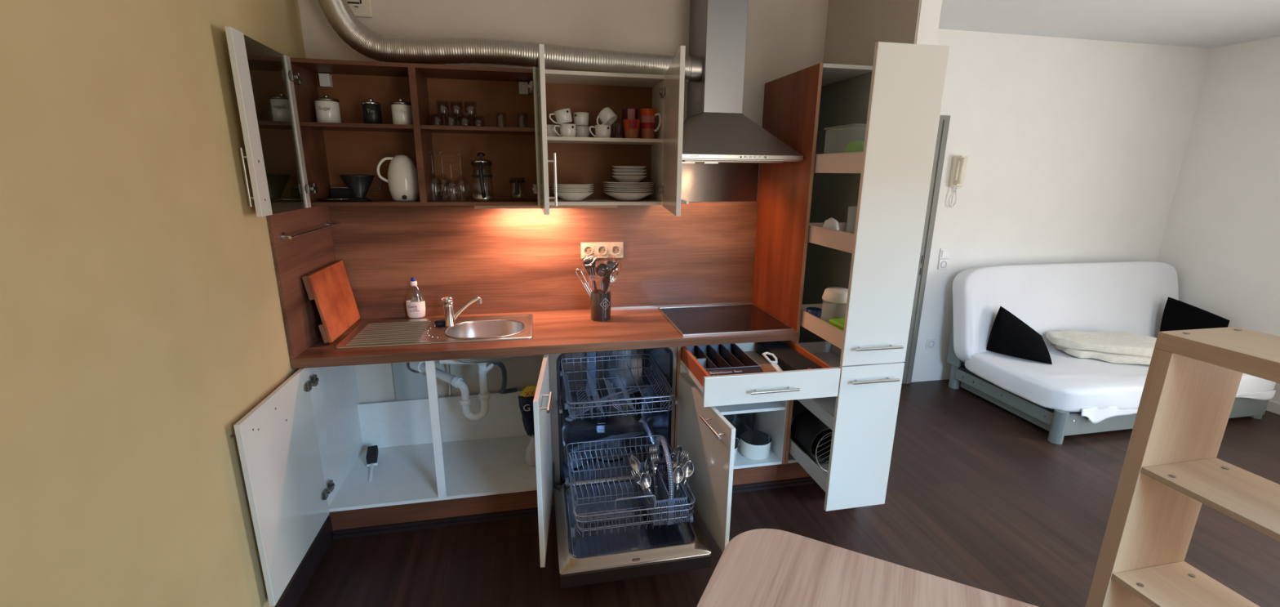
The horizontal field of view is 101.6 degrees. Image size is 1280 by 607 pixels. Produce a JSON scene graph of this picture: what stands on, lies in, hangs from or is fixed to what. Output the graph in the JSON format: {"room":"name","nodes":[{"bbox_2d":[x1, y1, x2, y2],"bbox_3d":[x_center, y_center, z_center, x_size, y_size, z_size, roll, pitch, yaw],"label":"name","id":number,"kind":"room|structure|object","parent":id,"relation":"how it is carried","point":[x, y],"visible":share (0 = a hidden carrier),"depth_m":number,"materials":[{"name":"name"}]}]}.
{"room":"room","nodes":[
{"label":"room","id":0,"kind":"room"},
{"bbox_2d":[0,0,311,606],"bbox_3d":[-1.176,0.203,0.548,0.150,2.620,4.500,-2,15,-11],"label":"wall","id":1,"kind":"structure","parent":0,"point":[141,317],"depth_m":1.28,"materials":[{"name":"beige paint"}]},
{"bbox_2d":[266,205,335,359],"bbox_3d":[-1.450,-0.128,2.302,0.015,0.574,0.597,-2,15,-11],"label":"backsplash","id":2,"kind":"structure","parent":1,"relation":"attached to","point":[295,258],"depth_m":2.16,"materials":[{"name":"brown wood"}]},
{"bbox_2d":[280,220,341,240],"bbox_3d":[-1.415,-0.318,2.257,0.050,0.034,0.545,-2,15,-11],"label":"towel rail","id":3,"kind":"object","parent":2,"relation":"attached to","point":[282,236],"visible":1,"depth_m":2.15,"materials":[{"name":"silver metal"}]},
{"bbox_2d":[274,515,333,606],"bbox_3d":[-1.060,1.478,0.641,0.013,0.105,3.713,-2,15,-11],"label":"trim","id":4,"kind":"structure","parent":1,"relation":"attached to","point":[296,585],"depth_m":2.14,"materials":[{"name":"black wood"}]},
{"bbox_2d":[297,0,828,403],"bbox_3d":[-0.282,-0.379,2.874,2.548,2.620,0.150,-2,15,-11],"label":"wall","id":5,"kind":"structure","parent":0,"point":[784,37],"depth_m":2.59,"materials":[{"name":"paint"}]},
{"bbox_2d":[346,0,372,17],"bbox_3d":[-1.266,-1.346,2.333,0.115,0.118,0.020,-2,15,-11],"label":"junction box","id":6,"kind":"object","parent":5,"relation":"attached to","point":[360,8],"visible":0.68,"depth_m":2.33,"materials":[{"name":"beige plastic"}]},
{"bbox_2d":[224,26,557,216],"bbox_3d":[-0.907,-0.700,2.182,1.068,0.597,0.762,-2,15,-11],"label":"upper cabinet","id":7,"kind":"object","parent":5,"relation":"attached to","point":[460,113],"visible":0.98,"depth_m":2.38,"materials":[{"name":"brown wood"}]},
{"bbox_2d":[313,94,341,122],"bbox_3d":[-1.371,-0.849,2.291,0.097,0.121,0.097,-2,15,-11],"label":"canister","id":8,"kind":"object","parent":7,"relation":"on","point":[327,109],"visible":0.94,"depth_m":2.26,"materials":[{"name":"white ceramic"}]},
{"bbox_2d":[320,197,355,201],"bbox_3d":[-1.370,-0.473,2.377,0.154,0.012,0.154,-2,15,-11],"label":"lid","id":9,"kind":"object","parent":7,"relation":"on","point":[327,199],"visible":0.91,"depth_m":2.34,"materials":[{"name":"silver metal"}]},
{"bbox_2d":[329,186,354,197],"bbox_3d":[-1.403,-0.524,2.483,0.120,0.058,0.040,-2,15,-11],"label":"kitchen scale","id":10,"kind":"object","parent":7,"relation":"on","point":[335,192],"visible":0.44,"depth_m":2.46,"materials":[{"name":"black plastic"}]},
{"bbox_2d":[299,121,413,132],"bbox_3d":[-1.231,-0.792,2.352,0.449,0.016,0.252,-2,15,-11],"label":"shelf","id":11,"kind":"object","parent":7,"relation":"attached to","point":[311,126],"depth_m":2.27,"materials":[{"name":"brown wood"}]},
{"bbox_2d":[339,174,382,200],"bbox_3d":[-1.288,-0.529,2.390,0.144,0.115,0.144,6,15,21],"label":"holder","id":12,"kind":"object","parent":7,"relation":"on","point":[358,185],"visible":0.95,"depth_m":2.36,"materials":[{"name":"black plastic"}]},
{"bbox_2d":[361,98,382,124],"bbox_3d":[-1.194,-0.853,2.327,0.077,0.113,0.077,-2,15,-11],"label":"canister","id":13,"kind":"object","parent":7,"relation":"on","point":[371,110],"visible":0.91,"depth_m":2.30,"materials":[{"name":"black ceramic"}]},
{"bbox_2d":[376,154,419,200],"bbox_3d":[-1.108,-0.583,2.423,0.158,0.207,0.136,3,14,10],"label":"electric kettle","id":14,"kind":"object","parent":7,"relation":"on","point":[402,175],"visible":0.98,"depth_m":2.37,"materials":[{"name":"white plastic"}]},
{"bbox_2d":[390,98,413,124],"bbox_3d":[-1.066,-0.855,2.337,0.087,0.115,0.087,-2,15,-11],"label":"canister","id":15,"kind":"object","parent":7,"relation":"on","point":[402,113],"visible":0.93,"depth_m":2.31,"materials":[{"name":"white ceramic"}]},
{"bbox_2d":[420,124,534,134],"bbox_3d":[-0.743,-0.812,2.448,0.491,0.016,0.252,-2,15,-11],"label":"shelf","id":16,"kind":"object","parent":7,"relation":"attached to","point":[424,129],"depth_m":2.37,"materials":[{"name":"brown wood"}]},
{"bbox_2d":[471,152,494,200],"bbox_3d":[-0.754,-0.601,2.474,0.098,0.223,0.118,6,15,19],"label":"press","id":17,"kind":"object","parent":7,"relation":"on","point":[483,196],"visible":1,"depth_m":2.44,"materials":[{"name":"silver glass"}]},
{"bbox_2d":[391,362,428,399],"bbox_3d":[-1.207,0.314,2.770,0.200,0.410,0.016,-2,15,-11],"label":"wall tile","id":18,"kind":"structure","parent":5,"relation":"attached to","point":[408,384],"depth_m":2.79,"materials":[{"name":"white tile"}]},
{"bbox_2d":[328,201,758,318],"bbox_3d":[-0.420,-0.245,2.792,2.201,0.580,0.015,-2,15,-11],"label":"backsplash","id":19,"kind":"structure","parent":5,"relation":"attached to","point":[516,260],"depth_m":2.76,"materials":[{"name":"brown wood"}]},
{"bbox_2d":[580,241,623,258],"bbox_3d":[-0.202,-0.286,2.810,0.230,0.086,0.015,-2,15,-11],"label":"power outlet","id":20,"kind":"object","parent":19,"relation":"attached to","point":[602,249],"visible":1,"depth_m":2.81,"materials":[{"name":"beige plastic"}]},
{"bbox_2d":[545,45,688,216],"bbox_3d":[-0.134,-0.718,2.285,0.599,0.597,0.860,-2,15,-11],"label":"upper cabinet","id":21,"kind":"object","parent":5,"relation":"attached to","point":[591,159],"visible":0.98,"depth_m":2.61,"materials":[{"name":"beige"}]},
{"bbox_2d":[317,0,702,82],"bbox_3d":[-0.547,-1.285,2.323,1.700,0.503,0.174,-1,14,-8],"label":"ventilation duct","id":22,"kind":"object","parent":21,"relation":"on","point":[377,46],"visible":0.86,"depth_m":2.31,"materials":[{"name":"silver metal"}]},
{"bbox_2d":[474,204,617,208],"bbox_3d":[-0.464,-0.490,2.619,0.700,0.022,0.090,-2,15,-11],"label":"lamp","id":23,"kind":"object","parent":21,"relation":"attached to","point":[575,206],"visible":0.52,"depth_m":2.59,"materials":[{"name":"beige"}]},
{"bbox_2d":[546,124,559,136],"bbox_3d":[-0.430,-0.835,2.541,0.078,0.060,0.094,1,14,3],"label":"coffee cup","id":24,"kind":"object","parent":21,"relation":"on","point":[550,131],"visible":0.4,"depth_m":2.50,"materials":[{"name":"white"}]},
{"bbox_2d":[553,123,576,137],"bbox_3d":[-0.349,-0.817,2.474,0.094,0.060,0.078,6,15,22],"label":"coffee cup","id":25,"kind":"object","parent":21,"relation":"on","point":[567,130],"visible":0.91,"depth_m":2.44,"materials":[{"name":"white"}]},
{"bbox_2d":[549,107,572,124],"bbox_3d":[-0.366,-0.877,2.448,0.081,0.074,0.093,12,18,39],"label":"coffee cup","id":26,"kind":"object","parent":25,"relation":"on","point":[562,116],"visible":0.97,"depth_m":2.42,"materials":[{"name":"white"}]},
{"bbox_2d":[553,192,592,200],"bbox_3d":[-0.330,-0.526,2.574,0.194,0.037,0.194,-2,15,-11],"label":"bowl","id":27,"kind":"object","parent":21,"relation":"on","point":[566,197],"visible":0.84,"depth_m":2.51,"materials":[{"name":"white"}]},
{"bbox_2d":[575,125,590,137],"bbox_3d":[-0.283,-0.846,2.593,0.078,0.060,0.094,6,15,22],"label":"coffee cup","id":28,"kind":"object","parent":21,"relation":"on","point":[581,131],"visible":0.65,"depth_m":2.55,"materials":[{"name":"white"}]},
{"bbox_2d":[573,111,589,125],"bbox_3d":[-0.288,-0.907,2.577,0.078,0.060,0.094,4,15,12],"label":"coffee cup","id":29,"kind":"object","parent":28,"relation":"on","point":[580,118],"visible":0.94,"depth_m":2.54,"materials":[{"name":"white"}]},
{"bbox_2d":[589,124,611,137],"bbox_3d":[-0.185,-0.823,2.506,0.094,0.060,0.078,6,15,22],"label":"coffee cup","id":30,"kind":"object","parent":21,"relation":"on","point":[602,131],"visible":0.86,"depth_m":2.48,"materials":[{"name":"white"}]},
{"bbox_2d":[596,106,617,125],"bbox_3d":[-0.155,-0.886,2.484,0.094,0.090,0.080,3,14,10],"label":"coffee cup","id":31,"kind":"object","parent":30,"relation":"on","point":[606,116],"visible":0.96,"depth_m":2.46,"materials":[{"name":"white"}]},
{"bbox_2d":[546,136,662,144],"bbox_3d":[-0.192,-0.798,2.563,0.567,0.016,0.256,-2,15,-11],"label":"shelf","id":32,"kind":"object","parent":21,"relation":"attached to","point":[550,140],"depth_m":2.48,"materials":[{"name":"beige wood"}]},
{"bbox_2d":[604,192,651,200],"bbox_3d":[-0.058,-0.540,2.643,0.239,0.037,0.239,-2,15,-11],"label":"bowl","id":33,"kind":"object","parent":21,"relation":"on","point":[621,197],"visible":0.78,"depth_m":2.57,"materials":[{"name":"white"}]},
{"bbox_2d":[603,191,653,194],"bbox_3d":[-0.058,-0.556,2.639,0.258,0.016,0.258,-2,15,-11],"label":"plate","id":34,"kind":"object","parent":33,"relation":"on","point":[606,192],"visible":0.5,"depth_m":2.54,"materials":[{"name":"white"}]},
{"bbox_2d":[603,189,653,192],"bbox_3d":[-0.058,-0.565,2.636,0.258,0.016,0.258,-2,15,-11],"label":"plate","id":35,"kind":"object","parent":34,"relation":"on","point":[607,190],"visible":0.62,"depth_m":2.54,"materials":[{"name":"white"}]},
{"bbox_2d":[603,186,653,191],"bbox_3d":[-0.058,-0.575,2.634,0.258,0.016,0.258,-2,15,-11],"label":"plate","id":36,"kind":"object","parent":35,"relation":"on","point":[606,188],"visible":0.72,"depth_m":2.54,"materials":[{"name":"white"}]},
{"bbox_2d":[603,185,653,188],"bbox_3d":[-0.058,-0.584,2.631,0.258,0.016,0.258,-2,15,-11],"label":"plate","id":37,"kind":"object","parent":36,"relation":"on","point":[607,186],"visible":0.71,"depth_m":2.53,"materials":[{"name":"white"}]},
{"bbox_2d":[603,182,653,186],"bbox_3d":[-0.058,-0.594,2.629,0.258,0.016,0.258,-2,15,-11],"label":"plate","id":38,"kind":"object","parent":37,"relation":"on","point":[606,184],"visible":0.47,"depth_m":2.53,"materials":[{"name":"white"}]},
{"bbox_2d":[603,181,653,184],"bbox_3d":[-0.057,-0.603,2.627,0.258,0.016,0.258,-2,15,-11],"label":"plate","id":39,"kind":"object","parent":38,"relation":"on","point":[607,182],"visible":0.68,"depth_m":2.53,"materials":[{"name":"white"}]},
{"bbox_2d":[611,175,647,182],"bbox_3d":[-0.054,-0.622,2.622,0.180,0.037,0.180,-2,15,-11],"label":"bowl","id":40,"kind":"object","parent":39,"relation":"on","point":[620,178],"visible":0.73,"depth_m":2.56,"materials":[{"name":"white"}]},
{"bbox_2d":[622,108,638,137],"bbox_3d":[-0.050,-0.880,2.567,0.080,0.142,0.081,-2,15,-11],"label":"mug","id":41,"kind":"object","parent":21,"relation":"on","point":[627,113],"visible":0.38,"depth_m":2.52,"materials":[{"name":"pink ceramic"}]},
{"bbox_2d":[622,119,640,137],"bbox_3d":[-0.041,-0.843,2.531,0.086,0.088,0.087,-2,15,-11],"label":"mug","id":42,"kind":"object","parent":21,"relation":"on","point":[631,126],"visible":0.83,"depth_m":2.50,"materials":[{"name":"brown ceramic"}]},
{"bbox_2d":[640,108,661,138],"bbox_3d":[0.050,-0.872,2.546,0.096,0.140,0.081,-2,15,-11],"label":"mug","id":43,"kind":"object","parent":21,"relation":"on","point":[648,129],"visible":0.94,"depth_m":2.52,"materials":[{"name":"brown ceramic"}]},
{"bbox_2d":[680,162,759,201],"bbox_3d":[0.376,-0.663,2.857,0.574,0.207,0.003,-2,15,-11],"label":"backsplash panel","id":44,"kind":"object","parent":5,"relation":"attached to","point":[700,182],"visible":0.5,"depth_m":2.87,"materials":[{"name":"silver metal"}]},
{"bbox_2d":[682,0,803,163],"bbox_3d":[0.423,-1.144,2.478,0.588,0.924,0.504,-2,15,-11],"label":"range hood","id":45,"kind":"object","parent":5,"relation":"attached to","point":[716,130],"visible":0.89,"depth_m":2.43,"materials":[{"name":"silver metal"}]},
{"bbox_2d":[295,378,1279,606],"bbox_3d":[1.859,1.297,1.805,6.500,0.060,5.160,-2,15,-11],"label":"floor","id":46,"kind":"structure","parent":0,"point":[978,494],"depth_m":2.46,"materials":[{"name":"laminate"}]},
{"bbox_2d":[229,354,553,605],"bbox_3d":[-0.919,0.650,2.355,1.033,0.868,1.084,-2,15,-11],"label":"base cabinet","id":47,"kind":"object","parent":46,"relation":"on","point":[303,448],"visible":0.98,"depth_m":2.42,"materials":[{"name":"white laminate"}]},
{"bbox_2d":[365,444,378,482],"bbox_3d":[-1.340,0.804,2.602,0.048,0.086,0.251,-5,15,-21],"label":"dish brush","id":48,"kind":"object","parent":47,"relation":"on","point":[372,453],"visible":1,"depth_m":2.62,"materials":[{"name":"black plastic"}]},
{"bbox_2d":[517,384,536,435],"bbox_3d":[-0.539,0.534,2.595,0.126,0.274,0.051,-2,15,-11],"label":"bag","id":49,"kind":"object","parent":47,"relation":"hanging from","point":[526,397],"visible":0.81,"depth_m":2.57,"materials":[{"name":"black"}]},
{"bbox_2d":[524,434,535,466],"bbox_3d":[-0.540,0.743,2.658,0.093,0.161,0.094,8,16,26],"label":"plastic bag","id":50,"kind":"object","parent":47,"relation":"on","point":[530,455],"visible":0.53,"depth_m":2.63,"materials":[{"name":"white"}]},
{"bbox_2d":[290,301,799,368],"bbox_3d":[-0.373,0.123,2.588,2.216,0.048,0.599,-2,15,-11],"label":"countertop","id":51,"kind":"structure","parent":47,"relation":"on","point":[574,331],"depth_m":2.38,"materials":[{"name":"brown wood"}]},
{"bbox_2d":[302,259,360,342],"bbox_3d":[-1.407,-0.020,2.398,0.082,0.299,0.395,-2,15,-11],"label":"cutting board","id":52,"kind":"object","parent":51,"relation":"on","point":[329,286],"visible":1,"depth_m":2.34,"materials":[{"name":"brown wood"}]},
{"bbox_2d":[405,276,425,317],"bbox_3d":[-1.144,-0.031,2.652,0.092,0.207,0.057,-2,15,-11],"label":"dish soap bottle","id":53,"kind":"object","parent":51,"relation":"on","point":[415,308],"visible":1,"depth_m":2.64,"materials":[{"name":"white plastic"}]},
{"bbox_2d":[334,313,533,363],"bbox_3d":[-0.935,0.190,2.505,0.830,0.151,0.410,-2,15,-11],"label":"sink","id":54,"kind":"object","parent":51,"relation":"in","point":[370,333],"visible":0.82,"depth_m":2.48,"materials":[{"name":"silver metal"}]},
{"bbox_2d":[407,359,493,420],"bbox_3d":[-0.976,0.403,2.638,0.535,0.324,0.152,8,16,27],"label":"drain pipe","id":55,"kind":"object","parent":54,"relation":"attached to","point":[465,401],"visible":0.85,"depth_m":2.56,"materials":[{"name":"white plastic"}]},
{"bbox_2d":[490,361,516,393],"bbox_3d":[-0.719,0.383,2.714,0.088,0.288,0.304,1,14,0],"label":"hose","id":56,"kind":"object","parent":55,"relation":"attached to","point":[504,390],"visible":0.88,"depth_m":2.69,"materials":[{"name":"grey"}]},
{"bbox_2d":[439,295,482,326],"bbox_3d":[-0.879,0.029,2.552,0.207,0.152,0.075,-10,18,-36],"label":"mixer tap","id":57,"kind":"object","parent":51,"relation":"on","point":[448,301],"visible":1,"depth_m":2.52,"materials":[{"name":"silver metal"}]},
{"bbox_2d":[591,288,610,320],"bbox_3d":[-0.202,0.009,2.683,0.102,0.144,0.104,-2,15,-11],"label":"utensil holder","id":58,"kind":"object","parent":51,"relation":"on","point":[600,303],"visible":0.96,"depth_m":2.65,"materials":[{"name":"black metal"}]},
{"bbox_2d":[575,268,592,298],"bbox_3d":[-0.253,-0.051,2.653,0.149,0.262,0.010,-3,15,-15],"label":"tongs","id":59,"kind":"object","parent":58,"relation":"in","point":[586,287],"visible":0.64,"depth_m":2.63,"materials":[{"name":"silver metal"}]},
{"bbox_2d":[582,258,598,293],"bbox_3d":[-0.240,-0.080,2.677,0.110,0.300,0.009,-2,14,-9],"label":"spatula","id":60,"kind":"object","parent":58,"relation":"in","point":[592,263],"visible":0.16,"depth_m":2.65,"materials":[{"name":"silver metal"}]},
{"bbox_2d":[595,262,608,293],"bbox_3d":[-0.191,-0.066,2.651,0.069,0.285,0.030,-2,15,-11],"label":"ladle","id":61,"kind":"object","parent":58,"relation":"in","point":[602,269],"visible":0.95,"depth_m":2.62,"materials":[{"name":"silver metal"}]},
{"bbox_2d":[606,259,618,282],"bbox_3d":[-0.170,-0.078,2.684,0.123,0.295,0.010,-1,14,-5],"label":"slotted spatula","id":62,"kind":"object","parent":58,"relation":"in","point":[612,265],"visible":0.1,"depth_m":2.66,"materials":[{"name":"black plastic"}]},
{"bbox_2d":[657,303,794,335],"bbox_3d":[0.426,0.076,2.728,0.567,0.007,0.504,-2,15,-11],"label":"cooktop","id":63,"kind":"object","parent":51,"relation":"in","point":[735,317],"visible":1,"depth_m":2.69,"materials":[{"name":"black glass"}]},
{"bbox_2d":[333,475,817,538],"bbox_3d":[-0.173,1.016,2.648,2.525,0.030,0.024,-2,15,-11],"label":"trim","id":64,"kind":"structure","parent":47,"relation":"attached to","point":[442,522],"depth_m":2.52,"materials":[{"name":"black wood"}]},
{"bbox_2d":[548,346,711,588],"bbox_3d":[-0.117,0.630,2.473,0.596,0.866,1.127,-2,15,-11],"label":"dishwasher","id":65,"kind":"object","parent":46,"relation":"on","point":[607,407],"visible":0.89,"depth_m":2.43,"materials":[{"name":"silver metal"}]},
{"bbox_2d":[559,347,670,480],"bbox_3d":[-0.164,0.476,2.728,0.524,0.667,0.480,-2,15,-11],"label":"tub","id":66,"kind":"object","parent":65,"relation":"in","point":[605,375],"depth_m":2.88,"materials":[{"name":"silver metal"}]},
{"bbox_2d":[639,435,688,525],"bbox_3d":[0.097,0.718,2.216,0.140,0.293,0.292,-2,15,-11],"label":"basket","id":67,"kind":"object","parent":65,"relation":"in","point":[665,498],"visible":0.73,"depth_m":2.13,"materials":[{"name":"grey plastic"}]},
{"bbox_2d":[629,454,646,493],"bbox_3d":[0.005,0.754,2.242,0.112,0.205,0.019,11,17,35],"label":"spoon","id":68,"kind":"object","parent":67,"relation":"in","point":[634,462],"visible":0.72,"depth_m":2.24,"materials":[{"name":"silver metal"}]},
{"bbox_2d":[640,471,660,516],"bbox_3d":[0.041,0.779,2.122,0.091,0.216,0.022,-2,15,-11],"label":"spoon","id":69,"kind":"object","parent":67,"relation":"in","point":[645,478],"visible":0.92,"depth_m":2.11,"materials":[{"name":"silver metal"}]},
{"bbox_2d":[672,465,684,516],"bbox_3d":[0.155,0.769,2.142,0.029,0.226,0.048,12,18,38],"label":"spoon","id":70,"kind":"object","parent":67,"relation":"in","point":[678,473],"visible":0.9,"depth_m":2.13,"materials":[{"name":"silver metal"}]},
{"bbox_2d":[676,460,693,510],"bbox_3d":[0.187,0.762,2.187,0.078,0.220,0.022,-8,17,-31],"label":"spoon","id":71,"kind":"object","parent":67,"relation":"in","point":[688,468],"visible":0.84,"depth_m":2.18,"materials":[{"name":"silver metal"}]},
{"bbox_2d":[674,339,840,551],"bbox_3d":[0.466,0.602,2.600,0.603,0.868,1.140,-2,15,-11],"label":"base cabinet","id":72,"kind":"object","parent":46,"relation":"on","point":[701,428],"visible":0.61,"depth_m":2.20,"materials":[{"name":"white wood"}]},
{"bbox_2d":[685,343,760,370],"bbox_3d":[0.360,0.263,2.375,0.251,0.069,0.336,-2,15,-11],"label":"tray","id":73,"kind":"object","parent":72,"relation":"in","point":[722,356],"visible":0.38,"depth_m":2.41,"materials":[{"name":"grey plastic"}]},
{"bbox_2d":[680,372,785,414],"bbox_3d":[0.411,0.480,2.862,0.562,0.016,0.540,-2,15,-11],"label":"drawer","id":74,"kind":"object","parent":72,"relation":"attached to","point":[775,405],"depth_m":2.65,"materials":[{"name":"white wood"}]},
{"bbox_2d":[706,367,764,375],"bbox_3d":[0.404,0.300,2.166,0.245,0.026,0.085,-2,15,-11],"label":"card sleeve","id":75,"kind":"object","parent":72,"relation":"in","point":[752,370],"visible":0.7,"depth_m":2.19,"materials":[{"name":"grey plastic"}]},
{"bbox_2d":[723,412,754,439],"bbox_3d":[0.540,0.653,3.019,0.240,0.182,0.240,-2,15,-11],"label":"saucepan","id":76,"kind":"object","parent":72,"relation":"on","point":[742,422],"visible":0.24,"depth_m":2.91,"materials":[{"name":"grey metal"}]},
{"bbox_2d":[739,430,771,459],"bbox_3d":[0.617,0.758,2.794,0.164,0.090,0.164,-2,15,-11],"label":"saucepan","id":77,"kind":"object","parent":72,"relation":"on","point":[754,444],"visible":1,"depth_m":2.76,"materials":[{"name":"white metal"}]},
{"bbox_2d":[761,351,782,371],"bbox_3d":[0.597,0.276,2.296,0.061,0.069,0.201,-2,15,-11],"label":"press","id":78,"kind":"object","parent":72,"relation":"on","point":[774,363],"visible":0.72,"depth_m":2.32,"materials":[{"name":"white plastic"}]},
{"bbox_2d":[756,340,822,370],"bbox_3d":[0.685,0.260,2.426,0.124,0.054,0.383,-3,15,-13],"label":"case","id":79,"kind":"object","parent":72,"relation":"on","point":[788,358],"visible":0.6,"depth_m":2.40,"materials":[{"name":"black plastic"}]},
{"bbox_2d":[751,41,950,511],"bbox_3d":[0.916,-0.036,2.606,0.329,2.112,0.997,-2,15,-11],"label":"tall cabinet","id":80,"kind":"object","parent":46,"relation":"on","point":[877,196],"visible":0.75,"depth_m":2.30,"materials":[{"name":"brown wood"}]},
{"bbox_2d":[788,432,828,491],"bbox_3d":[0.932,0.772,2.608,0.253,0.080,0.493,-2,15,-11],"label":"drawer","id":81,"kind":"object","parent":80,"relation":"on","point":[811,466],"depth_m":2.57,"materials":[{"name":"grey wood"}]},
{"bbox_2d":[791,409,832,462],"bbox_3d":[0.912,0.679,2.679,0.208,0.204,0.205,-2,15,-11],"label":"tin","id":82,"kind":"object","parent":80,"relation":"in","point":[807,429],"visible":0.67,"depth_m":2.66,"materials":[{"name":"black metal"}]},
{"bbox_2d":[806,306,822,318],"bbox_3d":[0.837,0.069,2.521,0.072,0.088,0.072,-2,15,-11],"label":"plastic cup","id":83,"kind":"object","parent":80,"relation":"in","point":[815,311],"visible":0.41,"depth_m":2.49,"materials":[{"name":"blue"}]},
{"bbox_2d":[796,395,835,430],"bbox_3d":[0.935,0.475,2.533,0.253,0.067,0.493,-2,15,-11],"label":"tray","id":84,"kind":"object","parent":80,"relation":"on","point":[824,408],"depth_m":2.48,"materials":[{"name":"grey wood"}]},
{"bbox_2d":[798,341,841,367],"bbox_3d":[0.937,0.292,2.486,0.253,0.065,0.493,-2,15,-11],"label":"drawer","id":85,"kind":"object","parent":80,"relation":"on","point":[826,351],"depth_m":2.71,"materials":[{"name":"grey wood"}]},
{"bbox_2d":[800,302,845,348],"bbox_3d":[0.939,0.101,2.438,0.253,0.080,0.493,-2,15,-11],"label":"drawer","id":86,"kind":"object","parent":80,"relation":"on","point":[820,326],"depth_m":2.48,"materials":[{"name":"beige wood"}]},
{"bbox_2d":[822,217,839,230],"bbox_3d":[0.866,-0.331,2.372,0.076,0.115,0.076,-2,15,-11],"label":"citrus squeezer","id":87,"kind":"object","parent":80,"relation":"in","point":[831,223],"visible":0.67,"depth_m":2.34,"materials":[{"name":"white plastic"}]},
{"bbox_2d":[807,222,855,253],"bbox_3d":[0.943,-0.298,2.337,0.253,0.080,0.493,-2,15,-11],"label":"drawer","id":88,"kind":"object","parent":80,"relation":"on","point":[842,239],"depth_m":2.31,"materials":[{"name":"beige wood"}]},
{"bbox_2d":[822,286,848,302],"bbox_3d":[0.914,0.032,2.433,0.136,0.204,0.136,-2,15,-11],"label":"storage jar","id":89,"kind":"object","parent":80,"relation":"in","point":[833,294],"visible":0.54,"depth_m":2.37,"materials":[{"name":"white plastic"}]},
{"bbox_2d":[828,317,844,330],"bbox_3d":[0.970,0.125,2.300,0.216,0.090,0.170,-3,15,-14],"label":"plastic tub","id":90,"kind":"object","parent":80,"relation":"in","point":[837,322],"visible":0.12,"depth_m":2.30,"materials":[{"name":"green"}]},
{"bbox_2d":[813,151,863,173],"bbox_3d":[0.946,-0.605,2.259,0.253,0.082,0.493,-2,15,-11],"label":"drawer","id":91,"kind":"object","parent":80,"relation":"on","point":[851,162],"depth_m":2.19,"materials":[{"name":"beige wood"}]},
{"bbox_3d":[0.912,-0.662,2.244,0.152,0.189,0.228,-2,15,-11],"label":"food container","id":92,"kind":"object","parent":80,"relation":"in","visible":0},
{"bbox_2d":[844,139,864,152],"bbox_3d":[0.932,-0.635,2.245,0.104,0.130,0.104,-2,15,-11],"label":"plastic bowl","id":93,"kind":"object","parent":92,"relation":"in","point":[856,145],"visible":0.34,"depth_m":2.20,"materials":[{"name":"green"}]},
{"bbox_2d":[696,528,1038,606],"bbox_3d":[0.618,1.090,0.943,1.150,0.740,0.750,7,16,25],"label":"dining table","id":94,"kind":"object","parent":46,"relation":"on","point":[760,566],"visible":1,"depth_m":1.21,"materials":[{"name":"laminate"}]},
{"bbox_2d":[946,261,1275,444],"bbox_3d":[3.482,0.258,3.833,2.046,0.989,1.042,-2,15,-11],"label":"sofa","id":95,"kind":"object","parent":46,"relation":"on","point":[1071,395],"visible":0.75,"depth_m":3.90,"materials":[{"name":"white fabric"}]},
{"bbox_2d":[986,306,1052,364],"bbox_3d":[2.752,0.207,3.776,0.370,0.338,0.327,6,15,21],"label":"cushion","id":96,"kind":"object","parent":95,"relation":"on","point":[1009,335],"visible":1,"depth_m":3.78,"materials":[{"name":"black fabric"}]},
{"bbox_2d":[1045,328,1156,364],"bbox_3d":[3.429,0.311,3.794,0.792,0.154,0.400,4,15,14],"label":"folded blanket","id":97,"kind":"object","parent":95,"relation":"on","point":[1114,347],"visible":0.86,"depth_m":3.71,"materials":[{"name":"beige fabric"}]},
{"bbox_2d":[1160,296,1230,331],"bbox_3d":[4.287,0.147,4.028,0.379,0.346,0.150,9,17,31],"label":"cushion","id":98,"kind":"object","parent":95,"relation":"on","point":[1177,314],"visible":0.49,"depth_m":4.02,"materials":[{"name":"black fabric"}]},
{"bbox_2d":[1085,326,1279,606],"bbox_3d":[1.725,0.830,1.013,0.288,1.232,1.335,-2,15,-11],"label":"open shelf unit","id":99,"kind":"object","parent":46,"relation":"on","point":[1171,467],"visible":1,"depth_m":1.52,"materials":[{"name":"brown wood"}]},
{"bbox_2d":[822,0,942,66],"bbox_3d":[1.038,-0.405,3.030,0.102,2.620,1.382,-2,15,-11],"label":"wall","id":100,"kind":"structure","parent":0,"point":[853,27],"depth_m":2.41,"materials":[{"name":"paint"}]},
{"bbox_2d":[911,28,1211,382],"bbox_3d":[2.678,-0.661,4.106,3.550,2.620,0.140,-2,15,-11],"label":"wall","id":101,"kind":"structure","parent":0,"point":[1074,148],"depth_m":4.04,"materials":[{"name":"white paint"}]},
{"bbox_2d":[902,115,950,383],"bbox_3d":[1.775,-0.346,3.966,0.890,2.060,0.122,-2,15,-11],"label":"door","id":102,"kind":"structure","parent":101,"relation":"in","point":[944,123],"depth_m":3.97,"materials":[{"name":"white plastic"}]},
{"bbox_2d":[948,155,967,207],"bbox_3d":[2.362,-0.899,3.861,0.105,0.376,0.083,-2,15,-11],"label":"handset","id":103,"kind":"object","parent":101,"relation":"attached to","point":[958,163],"visible":1,"depth_m":3.85,"materials":[{"name":"beige plastic"}]},
{"bbox_2d":[938,0,1279,48],"bbox_3d":[1.885,-1.310,1.143,6.500,0.080,5.160,-2,15,-11],"label":"ceiling","id":104,"kind":"structure","parent":0,"point":[1203,24],"depth_m":3.33,"materials":[{"name":"paint"}]},
{"bbox_2d":[1156,35,1279,403],"bbox_3d":[4.970,-0.125,2.086,0.120,2.620,5.100,-2,15,-11],"label":"wall","id":105,"kind":"structure","parent":0,"point":[1221,237],"depth_m":3.96,"materials":[{"name":"white paint"}]},
{"bbox_2d":[1266,400,1279,414],"bbox_3d":[4.891,1.111,2.386,0.014,0.075,4.860,-2,15,-11],"label":"trim","id":106,"kind":"structure","parent":105,"relation":"attached to","point":[1273,406],"depth_m":3.78,"materials":[{"name":"white plastic"}]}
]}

